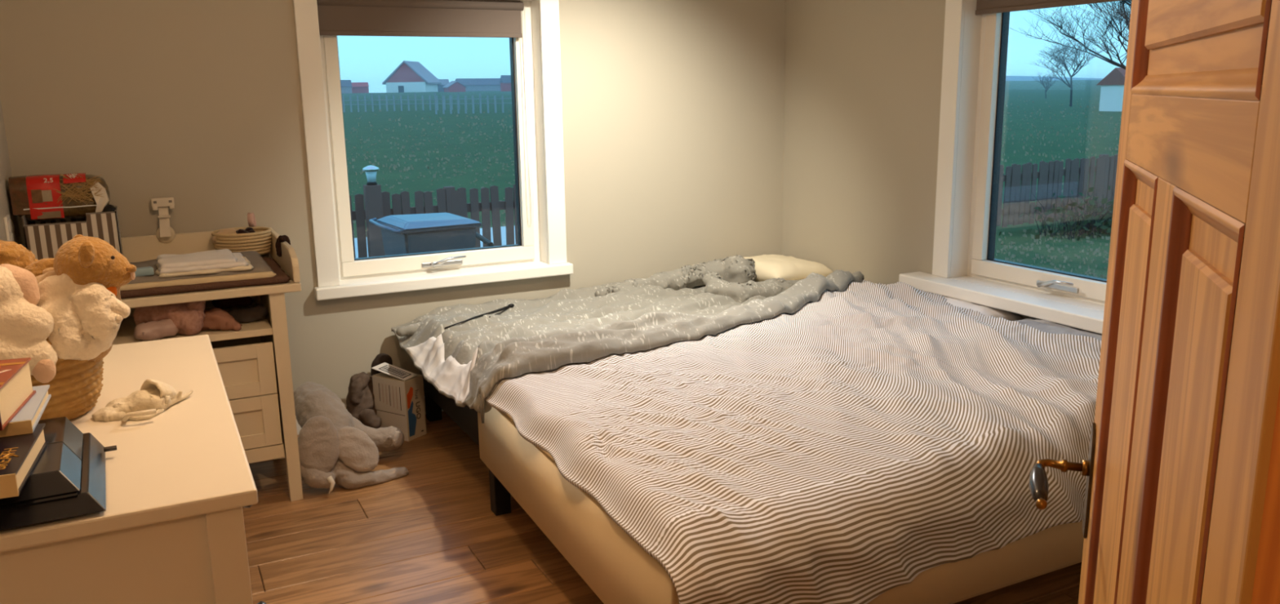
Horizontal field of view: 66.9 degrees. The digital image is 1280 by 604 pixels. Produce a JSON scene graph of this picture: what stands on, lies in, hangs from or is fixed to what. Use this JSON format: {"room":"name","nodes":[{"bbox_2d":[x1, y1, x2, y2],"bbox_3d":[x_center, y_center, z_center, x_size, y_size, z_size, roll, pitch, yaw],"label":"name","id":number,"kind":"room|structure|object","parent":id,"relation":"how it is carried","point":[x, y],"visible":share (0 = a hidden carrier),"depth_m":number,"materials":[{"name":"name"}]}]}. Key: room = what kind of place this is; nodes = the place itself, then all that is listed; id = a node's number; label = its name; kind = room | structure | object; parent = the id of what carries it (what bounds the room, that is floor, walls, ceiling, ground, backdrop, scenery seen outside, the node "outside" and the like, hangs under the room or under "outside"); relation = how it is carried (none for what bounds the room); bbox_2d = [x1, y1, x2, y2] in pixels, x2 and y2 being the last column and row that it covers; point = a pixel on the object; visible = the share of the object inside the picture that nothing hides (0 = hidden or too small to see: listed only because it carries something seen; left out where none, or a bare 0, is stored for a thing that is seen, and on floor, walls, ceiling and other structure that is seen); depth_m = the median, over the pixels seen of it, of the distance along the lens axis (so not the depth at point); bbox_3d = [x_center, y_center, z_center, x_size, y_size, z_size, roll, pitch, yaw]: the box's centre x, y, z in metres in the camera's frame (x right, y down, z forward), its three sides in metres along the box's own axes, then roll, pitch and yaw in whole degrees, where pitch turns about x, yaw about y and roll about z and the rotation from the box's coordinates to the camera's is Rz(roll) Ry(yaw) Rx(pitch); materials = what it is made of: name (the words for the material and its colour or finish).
{"room":"bedroom","nodes":[
{"label":"bedroom","id":0,"kind":"room"},
{"bbox_2d":[0,98,22,244],"bbox_3d":[-1.000,0.149,0.800,0.200,2.400,6.650,-7,14,-26],"label":"wall","id":1,"kind":"structure","parent":0,"point":[6,208],"depth_m":3.58,"materials":[{"name":"paint"}]},
{"bbox_2d":[3,214,13,241],"bbox_3d":[-2.236,-0.246,3.439,0.013,0.120,0.090,-7,14,-26],"label":"wall socket","id":2,"kind":"object","parent":1,"relation":"attached to","point":[7,223],"visible":0.7,"depth_m":3.40,"materials":[{"name":"white paint"}]},
{"bbox_2d":[0,0,785,408],"bbox_3d":[-0.846,-0.688,4.651,4.056,2.400,0.230,-7,14,-26],"label":"wall","id":3,"kind":"structure","parent":0,"point":[673,110],"depth_m":4.41,"materials":[{"name":"beige paint"}]},
{"bbox_2d":[295,396,444,435],"bbox_3d":[-0.796,0.466,4.778,3.606,0.090,0.015,-7,14,-26],"label":"baseboard","id":4,"kind":"structure","parent":3,"relation":"attached to","point":[298,427],"depth_m":4.40,"materials":[{"name":"white paint"}]},
{"bbox_2d":[293,0,573,300],"bbox_3d":[-0.947,-0.785,4.522,1.234,1.413,0.248,-7,14,-26],"label":"window","id":5,"kind":"structure","parent":3,"relation":"in","point":[540,249],"depth_m":4.60,"materials":[{"name":"white paint"}]},
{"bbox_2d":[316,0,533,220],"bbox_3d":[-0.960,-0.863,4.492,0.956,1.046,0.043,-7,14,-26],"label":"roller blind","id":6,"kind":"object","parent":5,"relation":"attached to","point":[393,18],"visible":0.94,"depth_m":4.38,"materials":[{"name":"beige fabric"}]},
{"bbox_2d":[781,0,786,255],"bbox_3d":[0.788,-0.904,5.324,0.004,2.310,0.004,-7,14,-26],"label":"trim","id":7,"kind":"structure","parent":3,"relation":"attached to","point":[785,0],"depth_m":5.31,"materials":[{"name":"beige paint"}]},
{"bbox_2d":[242,411,1081,603],"bbox_3d":[0.725,1.204,1.948,4.056,0.200,7.000,-7,14,-26],"label":"floor","id":8,"kind":"structure","parent":0,"point":[431,534],"depth_m":3.30,"materials":[{"name":"brown wood"}]},
{"bbox_2d":[0,334,266,603],"bbox_3d":[-1.015,0.665,1.842,0.544,0.950,1.059,-7,14,-26],"label":"dresser","id":9,"kind":"object","parent":8,"relation":"on","point":[180,481],"visible":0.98,"depth_m":1.40,"materials":[{"name":"beige paint"}]},
{"bbox_2d":[0,416,116,530],"bbox_3d":[-0.944,0.252,1.365,0.366,0.058,0.309,-7,14,-28],"label":"game console","id":10,"kind":"object","parent":9,"relation":"on","point":[68,479],"visible":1,"depth_m":1.32,"materials":[{"name":"black plastic"}]},
{"bbox_2d":[0,422,48,498],"bbox_3d":[-0.901,0.218,1.300,0.150,0.032,0.213,-6,13,-21],"label":"book","id":11,"kind":"object","parent":10,"relation":"on","point":[20,455],"visible":1,"depth_m":1.30,"materials":[{"name":"black paper"}]},
{"bbox_2d":[1,450,18,457],"bbox_3d":[-0.842,0.205,1.292,0.031,0.003,0.015,8,15,36],"label":"print","id":12,"kind":"object","parent":11,"relation":"on","point":[4,453],"depth_m":1.30,"materials":[{"name":"gold metal"}]},
{"bbox_2d":[0,384,51,437],"bbox_3d":[-0.970,0.167,1.431,0.150,0.019,0.193,-6,13,-23],"label":"book","id":13,"kind":"object","parent":11,"relation":"on","point":[25,421],"visible":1,"depth_m":1.41,"materials":[{"name":"white paper"}]},
{"bbox_2d":[0,357,35,431],"bbox_3d":[-0.975,0.137,1.388,0.145,0.057,0.188,-5,13,-18],"label":"book","id":14,"kind":"object","parent":13,"relation":"on","point":[15,382],"visible":1,"depth_m":1.42,"materials":[{"name":"red paper"}]},
{"bbox_2d":[30,337,103,420],"bbox_3d":[-1.097,0.120,1.718,0.260,0.166,0.261,-9,14,-32],"label":"woven basket","id":15,"kind":"object","parent":9,"relation":"on","point":[76,386],"visible":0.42,"depth_m":1.68,"materials":[{"name":"brown wicker"}]},
{"bbox_2d":[0,240,54,276],"bbox_3d":[-1.103,-0.019,1.728,0.146,0.197,0.098,3,13,18],"label":"lion","id":16,"kind":"object","parent":15,"relation":"in","point":[12,253],"visible":0.23,"depth_m":1.71},
{"bbox_2d":[0,263,57,382],"bbox_3d":[-1.058,0.035,1.614,0.146,0.193,0.139,-7,14,-26],"label":"stuffed animal","id":17,"kind":"object","parent":15,"relation":"in","point":[25,326],"visible":0.96,"depth_m":1.59},
{"bbox_2d":[35,234,136,364],"bbox_3d":[-0.980,0.004,1.713,0.176,0.240,0.166,-7,14,-26],"label":"teddy bear","id":18,"kind":"object","parent":15,"relation":"in","point":[82,295],"visible":0.86,"depth_m":1.66},
{"bbox_2d":[35,271,56,284],"bbox_3d":[-1.022,-0.032,1.707,0.104,0.050,0.045,-4,13,-15],"label":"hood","id":19,"kind":"object","parent":18,"relation":"attached to","point":[39,278],"depth_m":1.69,"materials":[{"name":"beige fabric"}]},
{"bbox_2d":[91,378,192,422],"bbox_3d":[-0.906,0.174,1.748,0.127,0.061,0.166,-1,12,-1],"label":"garment","id":20,"kind":"object","parent":9,"relation":"on","point":[153,397],"visible":1,"depth_m":1.73,"materials":[{"name":"beige fabric"}]},
{"bbox_2d":[23,197,302,501],"bbox_3d":[-1.815,0.188,3.732,0.915,1.107,0.770,-7,14,-26],"label":"table","id":21,"kind":"object","parent":8,"relation":"on","point":[253,361],"visible":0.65,"depth_m":3.58,"materials":[{"name":"white wood"}]},
{"bbox_2d":[21,206,123,260],"bbox_3d":[-2.150,-0.219,3.696,0.305,0.253,0.204,-7,14,-26],"label":"striped box","id":22,"kind":"object","parent":21,"relation":"on","point":[43,239],"visible":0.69,"depth_m":3.60,"materials":[{"name":"cardboard"}]},
{"bbox_2d":[8,173,116,222],"bbox_3d":[-2.183,-0.402,3.678,0.347,0.179,0.211,-7,14,-26],"label":"bag","id":23,"kind":"object","parent":22,"relation":"on","point":[40,197],"visible":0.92,"depth_m":3.60,"materials":[{"name":"clear plastic"}]},
{"bbox_2d":[8,175,30,214],"bbox_3d":[-2.283,-0.393,3.572,0.054,0.136,0.078,-7,14,-26],"label":"picture","id":24,"kind":"object","parent":23,"relation":"attached to","point":[19,186],"depth_m":3.54},
{"bbox_2d":[31,189,43,203],"bbox_3d":[-2.216,-0.389,3.562,0.033,0.050,0.002,-7,13,-24],"label":"picture","id":25,"kind":"object","parent":23,"relation":"on","point":[37,195],"depth_m":3.56},
{"bbox_2d":[133,318,178,340],"bbox_3d":[-1.697,0.096,3.402,0.144,0.067,0.070,-7,14,-26],"label":"cloth","id":26,"kind":"object","parent":21,"relation":"on","point":[153,330],"visible":1,"depth_m":3.38,"materials":[{"name":"pink fabric"}]},
{"bbox_2d":[155,226,175,243],"bbox_3d":[-1.946,-0.277,3.978,0.072,0.072,0.008,-7,14,-26],"label":"washer","id":27,"kind":"object","parent":21,"relation":"in","point":[171,239],"depth_m":3.98,"materials":[{"name":"white plastic"}]},
{"bbox_2d":[133,300,205,335],"bbox_3d":[-1.676,0.051,3.460,0.243,0.128,0.125,0,12,3],"label":"plush toy","id":28,"kind":"object","parent":21,"relation":"on","point":[188,317],"visible":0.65,"depth_m":3.42,"materials":[{"name":"pink fabric"}]},
{"bbox_2d":[112,302,272,345],"bbox_3d":[-1.773,0.100,3.608,0.708,0.024,0.502,-7,14,-26],"label":"shelf","id":29,"kind":"object","parent":21,"relation":"attached to","point":[262,326],"depth_m":3.52,"materials":[{"name":"white wood"}]},
{"bbox_2d":[120,231,269,262],"bbox_3d":[-1.990,-0.215,3.986,0.870,0.118,0.022,-7,14,-26],"label":"panel","id":30,"kind":"object","parent":21,"relation":"on","point":[139,248],"depth_m":3.98,"materials":[{"name":"white wood"}]},
{"bbox_2d":[120,257,291,298],"bbox_3d":[-1.643,-0.097,3.626,0.584,0.029,0.515,-7,14,-26],"label":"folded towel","id":31,"kind":"object","parent":21,"relation":"on","point":[281,277],"visible":0.22,"depth_m":3.42,"materials":[{"name":"fabric"}]},
{"bbox_2d":[120,250,276,290],"bbox_3d":[-1.660,-0.124,3.609,0.526,0.041,0.475,-7,14,-26],"label":"mat","id":32,"kind":"object","parent":31,"relation":"on","point":[261,269],"visible":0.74,"depth_m":3.44,"materials":[{"name":"grey fabric"}]},
{"bbox_2d":[133,262,154,276],"bbox_3d":[-1.784,-0.110,3.427,0.100,0.031,0.142,-9,15,-35],"label":"packet","id":33,"kind":"object","parent":32,"relation":"on","point":[144,269],"visible":0.49,"depth_m":3.39,"materials":[{"name":"white plastic"}]},
{"bbox_2d":[154,256,253,277],"bbox_3d":[-1.599,-0.134,3.550,0.326,0.019,0.301,-7,14,-26],"label":"folded cloth","id":34,"kind":"object","parent":32,"relation":"on","point":[249,267],"visible":0.3,"depth_m":3.43,"materials":[{"name":"white fabric"}]},
{"bbox_2d":[157,252,248,273],"bbox_3d":[-1.601,-0.146,3.547,0.297,0.020,0.292,-7,14,-26],"label":"folded cloth","id":35,"kind":"object","parent":34,"relation":"on","point":[241,261],"visible":0.34,"depth_m":3.44,"materials":[{"name":"white fabric"}]},
{"bbox_2d":[155,248,237,269],"bbox_3d":[-1.617,-0.158,3.539,0.266,0.021,0.275,-7,14,-26],"label":"folded cloth","id":36,"kind":"object","parent":35,"relation":"on","point":[223,255],"visible":0.98,"depth_m":3.48,"materials":[{"name":"white fabric"}]},
{"bbox_2d":[120,254,301,308],"bbox_3d":[-1.819,-0.074,3.675,0.915,0.030,0.770,-7,14,-26],"label":"tray","id":37,"kind":"object","parent":21,"relation":"on","point":[273,291],"depth_m":3.43,"materials":[{"name":"white wood"}]},
{"bbox_2d":[200,307,242,330],"bbox_3d":[-1.535,0.060,3.519,0.183,0.081,0.087,-1,12,-1],"label":"jumper","id":38,"kind":"object","parent":21,"relation":"on","point":[215,318],"visible":0.79,"depth_m":3.49,"materials":[{"name":"fabric"}]},
{"bbox_2d":[211,226,271,254],"bbox_3d":[-1.648,-0.250,4.021,0.233,0.096,0.233,-7,14,-26],"label":"basket","id":39,"kind":"object","parent":21,"relation":"on","point":[260,242],"visible":0.77,"depth_m":3.93,"materials":[{"name":"beige wicker"}]},
{"bbox_2d":[211,227,236,244],"bbox_3d":[-1.692,-0.270,3.981,0.063,0.068,0.136,6,14,29],"label":"cloth","id":40,"kind":"object","parent":39,"relation":"in","point":[228,231],"visible":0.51,"depth_m":3.95,"materials":[{"name":"beige fabric"}]},
{"bbox_2d":[235,226,255,233],"bbox_3d":[-1.637,-0.282,4.012,0.086,0.048,0.084,-7,14,-26],"label":"scrunchie","id":41,"kind":"object","parent":39,"relation":"in","point":[248,229],"visible":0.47,"depth_m":4.01,"materials":[{"name":"fabric"}]},
{"bbox_2d":[247,213,256,226],"bbox_3d":[-1.597,-0.339,3.988,0.024,0.058,0.028,0,12,3],"label":"tag","id":42,"kind":"object","parent":39,"relation":"in","point":[251,220],"visible":1,"depth_m":3.98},
{"bbox_2d":[227,305,267,322],"bbox_3d":[-1.493,0.048,3.626,0.189,0.060,0.064,-4,13,-16],"label":"trousers","id":43,"kind":"object","parent":21,"relation":"on","point":[249,314],"visible":0.69,"depth_m":3.62,"materials":[{"name":"fabric"}]},
{"bbox_2d":[211,296,253,309],"bbox_3d":[-1.539,-0.003,3.665,0.145,0.057,0.055,-5,13,-18],"label":"shirt","id":44,"kind":"object","parent":43,"relation":"on","point":[222,304],"visible":0.74,"depth_m":3.65,"materials":[{"name":"fabric"}]},
{"bbox_2d":[275,235,290,257],"bbox_3d":[-1.398,-0.220,3.789,0.072,0.084,0.048,7,14,31],"label":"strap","id":45,"kind":"object","parent":21,"relation":"hanging from","point":[282,238],"visible":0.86,"depth_m":3.77,"materials":[{"name":"brown leather"}]},
{"bbox_2d":[269,227,300,282],"bbox_3d":[-1.425,-0.196,3.862,0.022,0.115,0.758,-7,14,-26],"label":"panel","id":46,"kind":"object","parent":21,"relation":"on","point":[288,261],"depth_m":3.67,"materials":[{"name":"white wood"}]},
{"bbox_2d":[293,382,408,493],"bbox_3d":[-1.196,0.522,3.953,0.464,0.336,0.523,-7,14,-26],"label":"stuffed animal","id":47,"kind":"object","parent":8,"relation":"on","point":[335,446],"visible":0.93,"depth_m":3.79},
{"bbox_2d":[346,372,381,428],"bbox_3d":[-1.239,0.468,4.338,0.145,0.286,0.261,-7,14,-26],"label":"plush toy","id":48,"kind":"object","parent":8,"relation":"on","point":[360,399],"visible":0.8,"depth_m":4.30,"materials":[{"name":"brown fabric"}]},
{"bbox_2d":[370,353,392,376],"bbox_3d":[-1.199,0.408,4.461,0.135,0.349,0.115,-7,14,-26],"label":"cushion","id":49,"kind":"object","parent":8,"relation":"on","point":[380,358],"visible":0.16,"depth_m":4.41,"materials":[{"name":"fabric"}]},
{"bbox_2d":[371,362,426,441],"bbox_3d":[-1.084,0.443,4.361,0.201,0.320,0.117,6,14,30],"label":"carton","id":50,"kind":"object","parent":8,"relation":"on","point":[398,393],"visible":0.99,"depth_m":4.31,"materials":[{"name":"cardboard"}]},
{"bbox_2d":[406,386,413,408],"bbox_3d":[-1.014,0.421,4.279,0.001,0.095,0.040,6,14,30],"label":"print","id":51,"kind":"object","parent":50,"relation":"on","point":[409,396],"depth_m":4.28},
{"bbox_2d":[408,401,416,436],"bbox_3d":[-1.010,0.516,4.303,0.001,0.160,0.050,6,14,30],"label":"print","id":52,"kind":"object","parent":50,"relation":"attached to","point":[411,417],"depth_m":4.30},
{"bbox_2d":[420,370,479,446],"bbox_3d":[0.054,0.310,4.531,1.970,0.475,1.090,-7,14,-26],"label":"bed","id":53,"kind":"object","parent":8,"relation":"on","point":[465,418],"visible":0.08,"depth_m":4.15,"materials":[{"name":"black wood"}]},
{"bbox_2d":[391,253,864,423],"bbox_3d":[0.121,0.053,4.345,2.196,0.328,1.401,-7,14,-26],"label":"duvet","id":54,"kind":"object","parent":53,"relation":"on","point":[464,351],"visible":0.95,"depth_m":4.15,"materials":[{"name":"grey fabric"}]},
{"bbox_3d":[0.855,-0.080,4.936,0.360,0.087,0.560,-8,14,-29],"label":"pillow","id":55,"kind":"object","parent":53,"relation":"on","visible":0},
{"bbox_2d":[743,254,832,281],"bbox_3d":[0.728,-0.170,5.126,0.400,0.140,0.460,-9,14,-32],"label":"pillow","id":56,"kind":"object","parent":55,"relation":"on","point":[767,266],"visible":0.64,"depth_m":4.97,"materials":[{"name":"beige fabric"}]},
{"bbox_2d":[477,406,1084,603],"bbox_3d":[0.619,0.564,3.288,2.016,0.488,1.615,-7,14,-26],"label":"bed","id":57,"kind":"object","parent":8,"relation":"on","point":[615,567],"visible":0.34,"depth_m":2.61,"materials":[{"name":"beige fabric"}]},
{"bbox_2d":[484,279,1101,603],"bbox_3d":[0.594,0.304,3.356,2.118,0.374,2.020,-7,14,-26],"label":"striped duvet","id":58,"kind":"object","parent":57,"relation":"on","point":[849,446],"visible":0.8,"depth_m":2.67,"materials":[{"name":"fabric"}]},
{"bbox_2d":[925,291,1023,320],"bbox_3d":[1.321,0.025,4.181,0.250,0.102,0.620,-7,14,-26],"label":"pillow","id":59,"kind":"object","parent":57,"relation":"on","point":[985,310],"visible":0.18,"depth_m":3.97,"materials":[{"name":"white fabric"}]},
{"bbox_2d":[1017,317,1102,340],"bbox_3d":[1.617,0.148,3.603,0.260,0.104,0.620,-7,14,-26],"label":"pillow","id":60,"kind":"object","parent":57,"relation":"on","point":[1044,326],"visible":0.17,"depth_m":3.62,"materials":[{"name":"white fabric"}]},
{"bbox_2d":[782,0,1031,319],"bbox_3d":[1.892,-0.472,3.468,0.230,2.400,4.400,-7,14,-26],"label":"wall","id":61,"kind":"structure","parent":0,"point":[864,77],"depth_m":4.74,"materials":[{"name":"beige paint"}]},
{"bbox_2d":[898,0,1106,333],"bbox_3d":[1.633,-0.658,3.759,0.315,1.413,1.400,-7,14,-26],"label":"window","id":62,"kind":"structure","parent":61,"relation":"in","point":[965,267],"depth_m":4.17,"materials":[{"name":"white paint"}]},
{"bbox_2d":[975,0,1124,14],"bbox_3d":[1.638,-1.193,3.678,0.043,0.133,0.939,-7,14,-26],"label":"roller blind","id":63,"kind":"object","parent":62,"relation":"attached to","point":[983,6],"visible":1,"depth_m":3.88,"materials":[{"name":"beige fabric"}]},
{"label":"outside","id":64,"kind":"structure","parent":0,"visible":0},
{"bbox_2d":[342,80,1121,279],"bbox_3d":[92.488,-60.711,274.088,700.000,4.029,424.000,-7,14,-26],"label":"ground","id":65,"kind":"structure","parent":64,"point":[1058,94],"depth_m":35.78,"materials":[{"name":"green plant"}]},
{"bbox_2d":[340,80,351,93],"bbox_3d":[-70.109,-50.267,229.052,3.821,4.246,2.070,-7,14,-26],"label":"barn","id":66,"kind":"object","parent":65,"relation":"on","point":[346,85],"visible":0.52,"depth_m":228.65,"materials":[{"name":"grey"}]},
{"bbox_2d":[351,82,368,93],"bbox_3d":[-68.036,-51.448,235.650,3.960,3.761,2.123,-7,14,-26],"label":"cottage","id":67,"kind":"structure","parent":65,"relation":"on","point":[357,87],"depth_m":234.91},
{"bbox_2d":[362,164,385,257],"bbox_3d":[-2.609,-0.649,9.572,0.170,1.392,0.162,-7,14,-26],"label":"lantern post","id":68,"kind":"object","parent":65,"relation":"on","point":[371,190],"visible":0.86,"depth_m":9.47,"materials":[{"name":"black wood"}]},
{"bbox_2d":[382,60,441,93],"bbox_3d":[-58.478,-57.081,249.227,11.978,9.302,10.926,1,12,7],"label":"barn","id":69,"kind":"object","parent":65,"relation":"on","point":[409,76],"visible":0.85,"depth_m":244.50,"materials":[{"name":"white paint"}]},
{"bbox_2d":[368,212,481,255],"bbox_3d":[-1.748,-0.180,7.943,0.741,1.040,0.721,-8,14,-31],"label":"hot tub","id":70,"kind":"object","parent":65,"relation":"on","point":[428,232],"visible":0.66,"depth_m":7.67,"materials":[{"name":"grey plastic"}]},
{"bbox_2d":[342,93,511,114],"bbox_3d":[-15.019,-15.321,74.988,16.557,1.946,10.120,-7,14,-26],"label":"fence","id":71,"kind":"object","parent":65,"relation":"on","point":[436,100],"visible":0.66,"depth_m":77.01,"materials":[{"name":"grey wood"}]},
{"bbox_2d":[349,184,517,257],"bbox_3d":[-2.126,-0.627,10.079,4.550,1.120,0.102,-7,14,-26],"label":"picket fence","id":72,"kind":"object","parent":65,"relation":"on","point":[449,200],"visible":0.2,"depth_m":10.05,"materials":[{"name":"wood"}]},
{"bbox_2d":[437,79,448,92],"bbox_3d":[-51.996,-56.136,254.462,3.776,4.553,2.053,-7,14,-26],"label":"shed","id":73,"kind":"object","parent":65,"relation":"on","point":[444,82],"visible":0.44,"depth_m":253.75,"materials":[{"name":"grey"}]},
{"bbox_2d":[442,80,466,92],"bbox_3d":[-46.339,-53.319,242.416,4.963,3.792,4.879,-7,14,-26],"label":"hut","id":74,"kind":"object","parent":65,"relation":"on","point":[453,86],"visible":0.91,"depth_m":240.59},
{"bbox_2d":[455,78,500,91],"bbox_3d":[-44.398,-59.465,267.795,13.024,4.460,5.609,-7,14,-26],"label":"long grey hall","id":75,"kind":"object","parent":65,"relation":"on","point":[472,84],"visible":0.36,"depth_m":265.92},
{"bbox_2d":[475,231,493,246],"bbox_3d":[-1.370,-0.479,8.465,0.055,0.248,0.425,-8,14,-31],"label":"leaning pole","id":76,"kind":"object","parent":65,"relation":"on","point":[489,243],"visible":0.48,"depth_m":8.38,"materials":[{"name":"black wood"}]},
{"bbox_2d":[499,75,511,91],"bbox_3d":[-32.275,-54.157,242.494,5.029,4.982,2.534,-7,14,-26],"label":"house","id":77,"kind":"structure","parent":65,"relation":"on","point":[505,80],"depth_m":241.12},
{"bbox_2d":[343,95,1121,277],"bbox_3d":[33.735,-13.233,65.937,117.764,1.008,77.956,-7,14,-26],"label":"grass tufts","id":78,"kind":"object","parent":65,"relation":"on","point":[394,166],"visible":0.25,"depth_m":26.35,"materials":[{"name":"green plant"}]},
{"bbox_2d":[1031,73,1058,98],"bbox_3d":[43.641,-23.256,104.019,2.908,3.158,2.155,-7,14,-26],"label":"bare tree","id":79,"kind":"object","parent":65,"relation":"on","point":[1052,77],"visible":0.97,"depth_m":103.97,"materials":[{"name":"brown plant"}]},
{"bbox_2d":[998,185,1114,240],"bbox_3d":[6.372,-1.282,13.322,3.625,0.763,1.425,-7,14,-26],"label":"bush","id":80,"kind":"object","parent":65,"relation":"on","point":[1087,224],"visible":0.56,"depth_m":13.19,"materials":[{"name":"green plant"}]},
{"bbox_2d":[996,154,1118,227],"bbox_3d":[7.270,-1.761,14.741,5.650,1.090,0.102,-7,14,-26],"label":"picket fence","id":81,"kind":"object","parent":65,"relation":"on","point":[1050,175],"visible":0.35,"depth_m":14.01,"materials":[{"name":"grey wood"}]},
{"bbox_2d":[1008,0,1131,69],"bbox_3d":[15.719,-8.145,28.686,9.267,7.674,5.145,3,13,19],"label":"bare tree","id":82,"kind":"object","parent":65,"relation":"on","point":[1124,14],"visible":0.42,"depth_m":29.60,"materials":[{"name":"brown plant"}]},
{"bbox_2d":[1031,30,1110,106],"bbox_3d":[31.963,-17.613,72.617,5.612,6.295,4.382,-2,12,-4],"label":"bare tree","id":83,"kind":"object","parent":65,"relation":"on","point":[1065,50],"visible":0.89,"depth_m":72.47,"materials":[{"name":"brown plant"}]},
{"bbox_2d":[1096,67,1125,111],"bbox_3d":[32.934,-13.171,63.790,5.454,4.379,2.698,-7,14,-26],"label":"house","id":84,"kind":"structure","parent":65,"relation":"on","point":[1112,90],"depth_m":62.55,"materials":[{"name":"white paint"}]},
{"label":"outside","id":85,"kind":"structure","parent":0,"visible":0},
{"bbox_2d":[1005,75,1103,80],"bbox_3d":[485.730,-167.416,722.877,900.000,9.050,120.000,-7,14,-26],"label":"hills","id":86,"kind":"structure","parent":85,"point":[1007,77],"depth_m":588.25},
{"bbox_3d":[1.695,0.342,-0.278,3.606,2.400,2.550,-7,14,-26],"label":"wall","id":87,"kind":"structure","parent":0,"visible":0},
{"bbox_2d":[1028,0,1279,603],"bbox_3d":[0.471,0.272,0.978,0.120,2.000,0.775,3,13,19],"label":"door","id":88,"kind":"structure","parent":87,"relation":"in","point":[1175,469],"depth_m":0.79,"materials":[{"name":"brown wood"}]},
{"bbox_2d":[1251,386,1279,603],"bbox_3d":[0.442,0.341,0.569,0.100,2.080,0.160,-7,14,-26],"label":"trim","id":89,"kind":"structure","parent":87,"relation":"attached to","point":[1266,588],"depth_m":0.56,"materials":[{"name":"brown wood"}]},
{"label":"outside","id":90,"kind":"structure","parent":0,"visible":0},
{"bbox_2d":[354,225,515,257],"bbox_3d":[-8.566,0.121,9.609,21.200,0.066,3.900,-7,14,-26],"label":"gravel path","id":91,"kind":"structure","parent":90,"point":[503,228],"depth_m":13.68,"materials":[{"name":"grey gravel"}]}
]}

